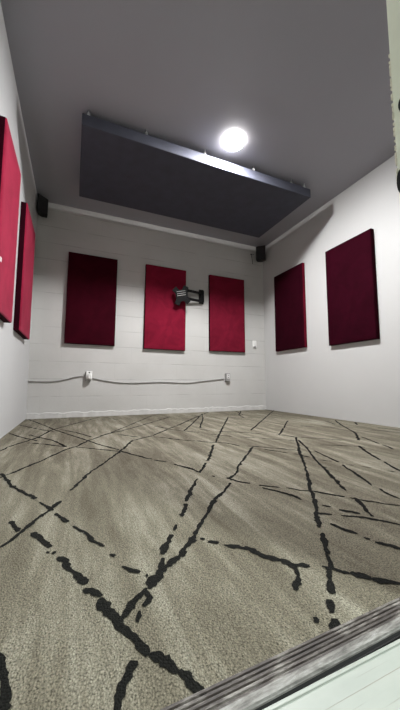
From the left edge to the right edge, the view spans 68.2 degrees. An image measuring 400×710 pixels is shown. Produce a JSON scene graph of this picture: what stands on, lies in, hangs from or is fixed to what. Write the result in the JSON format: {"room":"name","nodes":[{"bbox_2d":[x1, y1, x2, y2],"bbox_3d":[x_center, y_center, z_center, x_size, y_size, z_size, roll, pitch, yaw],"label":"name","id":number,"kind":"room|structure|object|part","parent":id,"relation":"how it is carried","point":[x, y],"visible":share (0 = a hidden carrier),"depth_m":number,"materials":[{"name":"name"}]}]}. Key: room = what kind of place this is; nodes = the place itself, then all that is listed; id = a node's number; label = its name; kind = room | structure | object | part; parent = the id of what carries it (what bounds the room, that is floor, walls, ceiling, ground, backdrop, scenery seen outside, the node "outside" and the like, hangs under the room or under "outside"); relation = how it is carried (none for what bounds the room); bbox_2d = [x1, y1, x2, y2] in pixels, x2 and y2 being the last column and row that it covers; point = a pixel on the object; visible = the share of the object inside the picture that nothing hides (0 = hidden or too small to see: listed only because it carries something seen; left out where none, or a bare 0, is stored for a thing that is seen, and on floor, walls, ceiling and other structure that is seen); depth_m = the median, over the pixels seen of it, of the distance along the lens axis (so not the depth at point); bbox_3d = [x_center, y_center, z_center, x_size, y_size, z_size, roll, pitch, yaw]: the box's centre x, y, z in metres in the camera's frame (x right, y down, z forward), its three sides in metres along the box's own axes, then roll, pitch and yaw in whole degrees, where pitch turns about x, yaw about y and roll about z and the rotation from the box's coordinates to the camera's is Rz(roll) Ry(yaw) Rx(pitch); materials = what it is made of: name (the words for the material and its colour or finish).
{"room":"studio","nodes":[
{"label":"studio","id":0,"kind":"room"},
{"bbox_2d":[0,1,36,437],"bbox_3d":[-1.302,-0.733,1.773,0.120,2.800,3.583,2,-6,-23],"label":"wall","id":1,"kind":"structure","parent":0,"point":[14,350],"depth_m":2.40,"materials":[{"name":"white paint"}]},
{"bbox_2d":[0,115,20,322],"bbox_3d":[-1.270,-0.821,1.930,0.054,1.140,0.525,2,-6,-23],"label":"acoustic panel","id":2,"kind":"object","parent":1,"relation":"attached to","point":[10,175],"visible":1,"depth_m":1.89,"materials":[{"name":"red fabric"}]},
{"bbox_2d":[13,201,34,339],"bbox_3d":[-1.629,-0.737,2.762,0.052,1.115,0.590,2,-6,-23],"label":"acoustic panel","id":3,"kind":"object","parent":1,"relation":"attached to","point":[26,244],"visible":1,"depth_m":2.55,"materials":[{"name":"red fabric"}]},
{"bbox_2d":[37,193,47,217],"bbox_3d":[-1.852,-1.737,3.474,0.114,0.200,0.219,3,-6,-30],"label":"speaker","id":4,"kind":"object","parent":1,"relation":"attached to","point":[42,202],"visible":0.98,"depth_m":3.41},
{"bbox_2d":[26,202,265,413],"bbox_3d":[-0.488,-0.507,4.126,3.479,2.800,0.120,2,-6,-23],"label":"wall","id":5,"kind":"structure","parent":0,"point":[65,229],"depth_m":3.90,"materials":[{"name":"white paint"}]},
{"bbox_2d":[28,375,84,381],"bbox_3d":[-1.672,0.278,3.466,0.603,0.083,0.016,2,-6,-23],"label":"power cord","id":6,"kind":"object","parent":5,"relation":"attached to","point":[83,375],"visible":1,"depth_m":3.46,"materials":[{"name":"white plastic"}]},
{"bbox_2d":[85,371,91,380],"bbox_3d":[-1.345,0.256,3.572,0.076,0.122,0.085,2,-6,-23],"label":"outlet box","id":7,"kind":"object","parent":5,"relation":"attached to","point":[88,374],"visible":1,"depth_m":3.56,"materials":[{"name":"white plastic"}]},
{"bbox_2d":[64,252,117,345],"bbox_3d":[-1.345,-0.688,3.679,0.580,1.127,0.052,3,-6,-23],"label":"acoustic panel","id":8,"kind":"object","parent":5,"relation":"attached to","point":[90,317],"visible":1,"depth_m":3.65,"materials":[{"name":"red fabric"}]},
{"bbox_2d":[26,405,265,418],"bbox_3d":[-0.462,0.746,3.942,3.239,0.070,0.020,2,-6,-23],"label":"baseboard","id":9,"kind":"structure","parent":5,"relation":"attached to","point":[44,415],"depth_m":3.78,"materials":[{"name":"paint"}]},
{"bbox_2d":[92,378,223,382],"bbox_3d":[-0.496,0.344,3.966,1.846,0.076,0.016,2,-6,-23],"label":"power cord","id":10,"kind":"object","parent":5,"relation":"attached to","point":[92,378],"visible":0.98,"depth_m":3.94,"materials":[{"name":"white plastic"}]},
{"bbox_2d":[143,264,185,350],"bbox_3d":[-0.471,-0.642,4.051,0.575,1.147,0.052,3,-6,-23],"label":"acoustic panel","id":11,"kind":"object","parent":5,"relation":"attached to","point":[164,320],"visible":0.94,"depth_m":4.01,"materials":[{"name":"red fabric"}]},
{"bbox_2d":[173,285,203,305],"bbox_3d":[-0.138,-0.816,4.108,0.548,0.309,0.151,4,-7,-36],"label":"wall mount","id":12,"kind":"object","parent":5,"relation":"attached to","point":[181,295],"visible":1,"depth_m":4.01,"materials":[{"name":"metal"}]},
{"bbox_3d":[-0.250,-0.806,4.007,0.257,0.271,0.065,1,-6,-11],"label":"screen plate","id":13,"kind":"part","parent":12,"relation":"part of","materials":[{"name":"black metal"}]},
{"bbox_3d":[-0.085,-0.780,4.178,0.307,0.034,0.024,4,-7,-36],"label":"arm","id":14,"kind":"part","parent":12,"relation":"part of"},
{"bbox_3d":[-0.084,-0.896,4.189,0.307,0.034,0.024,4,-7,-36],"label":"arm","id":15,"kind":"part","parent":12,"relation":"part of"},
{"bbox_2d":[209,275,244,352],"bbox_3d":[0.407,-0.611,4.426,0.588,1.129,0.052,2,-6,-23],"label":"acoustic panel","id":16,"kind":"object","parent":5,"relation":"attached to","point":[226,295],"visible":1,"depth_m":4.39,"materials":[{"name":"red fabric"}]},
{"bbox_2d":[225,373,229,381],"bbox_3d":[0.404,0.328,4.332,0.068,0.124,0.060,2,-6,-23],"label":"outlet box","id":17,"kind":"object","parent":5,"relation":"attached to","point":[227,375],"visible":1,"depth_m":4.31,"materials":[{"name":"white plastic"}]},
{"bbox_2d":[252,341,256,347],"bbox_3d":[0.850,-0.169,4.592,0.072,0.112,0.022,2,-6,-23],"label":"light switch","id":18,"kind":"object","parent":5,"relation":"attached to","point":[254,344],"visible":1,"depth_m":4.59,"materials":[{"name":"white plastic"}]},
{"bbox_2d":[0,0,395,246],"bbox_3d":[0.220,-2.007,2.615,3.239,0.100,3.463,2,-6,-23],"label":"ceiling","id":19,"kind":"structure","parent":0,"point":[305,87],"depth_m":2.19,"materials":[{"name":"grey paint"}]},
{"bbox_2d":[79,110,310,237],"bbox_3d":[-0.052,-1.819,3.269,2.357,0.150,0.997,2,-6,-23],"label":"ceiling panel","id":20,"kind":"object","parent":19,"relation":"hanging from","point":[120,165],"visible":1,"depth_m":3.06,"materials":[{"name":"black fabric"}]},
{"bbox_2d":[224,133,242,150],"bbox_3d":[0.305,-1.932,2.684,0.176,0.036,0.176,2,-6,-23],"label":"recessed light","id":21,"kind":"object","parent":19,"relation":"in","point":[233,141],"visible":1,"depth_m":2.66,"materials":[{"name":"white"}]},
{"bbox_2d":[0,409,399,709],"bbox_3d":[0.222,0.679,2.346,3.239,0.102,3.490,2,-6,-23],"label":"floor","id":22,"kind":"structure","parent":0,"point":[148,561],"depth_m":0.73,"materials":[{"name":"beige carpet"}]},
{"bbox_2d":[161,597,399,709],"bbox_3d":[-0.043,0.444,0.340,1.100,0.020,0.055,3,-6,-24],"label":"threshold","id":23,"kind":"object","parent":22,"relation":"on","point":[282,675],"depth_m":0.42,"materials":[{"name":"silver metal"}]},
{"bbox_2d":[263,155,399,427],"bbox_3d":[1.785,-0.604,3.090,0.120,2.800,3.583,2,-6,-23],"label":"wall","id":24,"kind":"structure","parent":0,"point":[357,381],"depth_m":3.36,"materials":[{"name":"white paint"}]},
{"bbox_2d":[256,245,265,261],"bbox_3d":[0.984,-1.579,4.697,0.148,0.225,0.239,-2,-6,21],"label":"speaker","id":25,"kind":"object","parent":24,"relation":"attached to","point":[260,250],"visible":1,"depth_m":4.59},
{"bbox_2d":[274,263,306,351],"bbox_3d":[1.247,-0.638,4.133,0.052,1.127,0.592,2,-6,-23],"label":"acoustic panel","id":26,"kind":"object","parent":24,"relation":"attached to","point":[289,286],"visible":1,"depth_m":4.07,"materials":[{"name":"red fabric"}]},
{"bbox_2d":[325,228,379,345],"bbox_3d":[1.636,-0.699,3.230,0.052,1.136,0.592,2,-6,-23],"label":"acoustic panel","id":27,"kind":"object","parent":24,"relation":"attached to","point":[351,282],"visible":1,"depth_m":3.16,"materials":[{"name":"red fabric"}]},
{"bbox_3d":[0.924,-0.819,0.847,3.239,2.800,0.120,2,-6,-23],"label":"wall","id":28,"kind":"structure","parent":0,"visible":0},
{"bbox_2d":[386,0,399,199],"bbox_3d":[-0.026,-0.603,0.415,1.160,2.085,0.135,2,-6,-23],"label":"door","id":29,"kind":"structure","parent":28,"relation":"in","point":[393,6],"depth_m":0.69,"materials":[{"name":"beige paint"}]},
{"bbox_3d":[0.450,-0.387,0.659,0.007,0.060,0.022,2,-6,-23],"label":"strike plate","id":30,"kind":"part","parent":29,"relation":"part of","materials":[{"name":"metal"}]},
{"label":"outside","id":31,"kind":"structure","parent":0,"visible":0},
{"bbox_2d":[263,639,399,709],"bbox_3d":[1.326,0.358,-1.024,5.800,0.101,3.542,2,-6,-23],"label":"floor","id":32,"kind":"structure","parent":31,"point":[372,682],"depth_m":0.39,"materials":[{"name":"white tile"}]}
]}

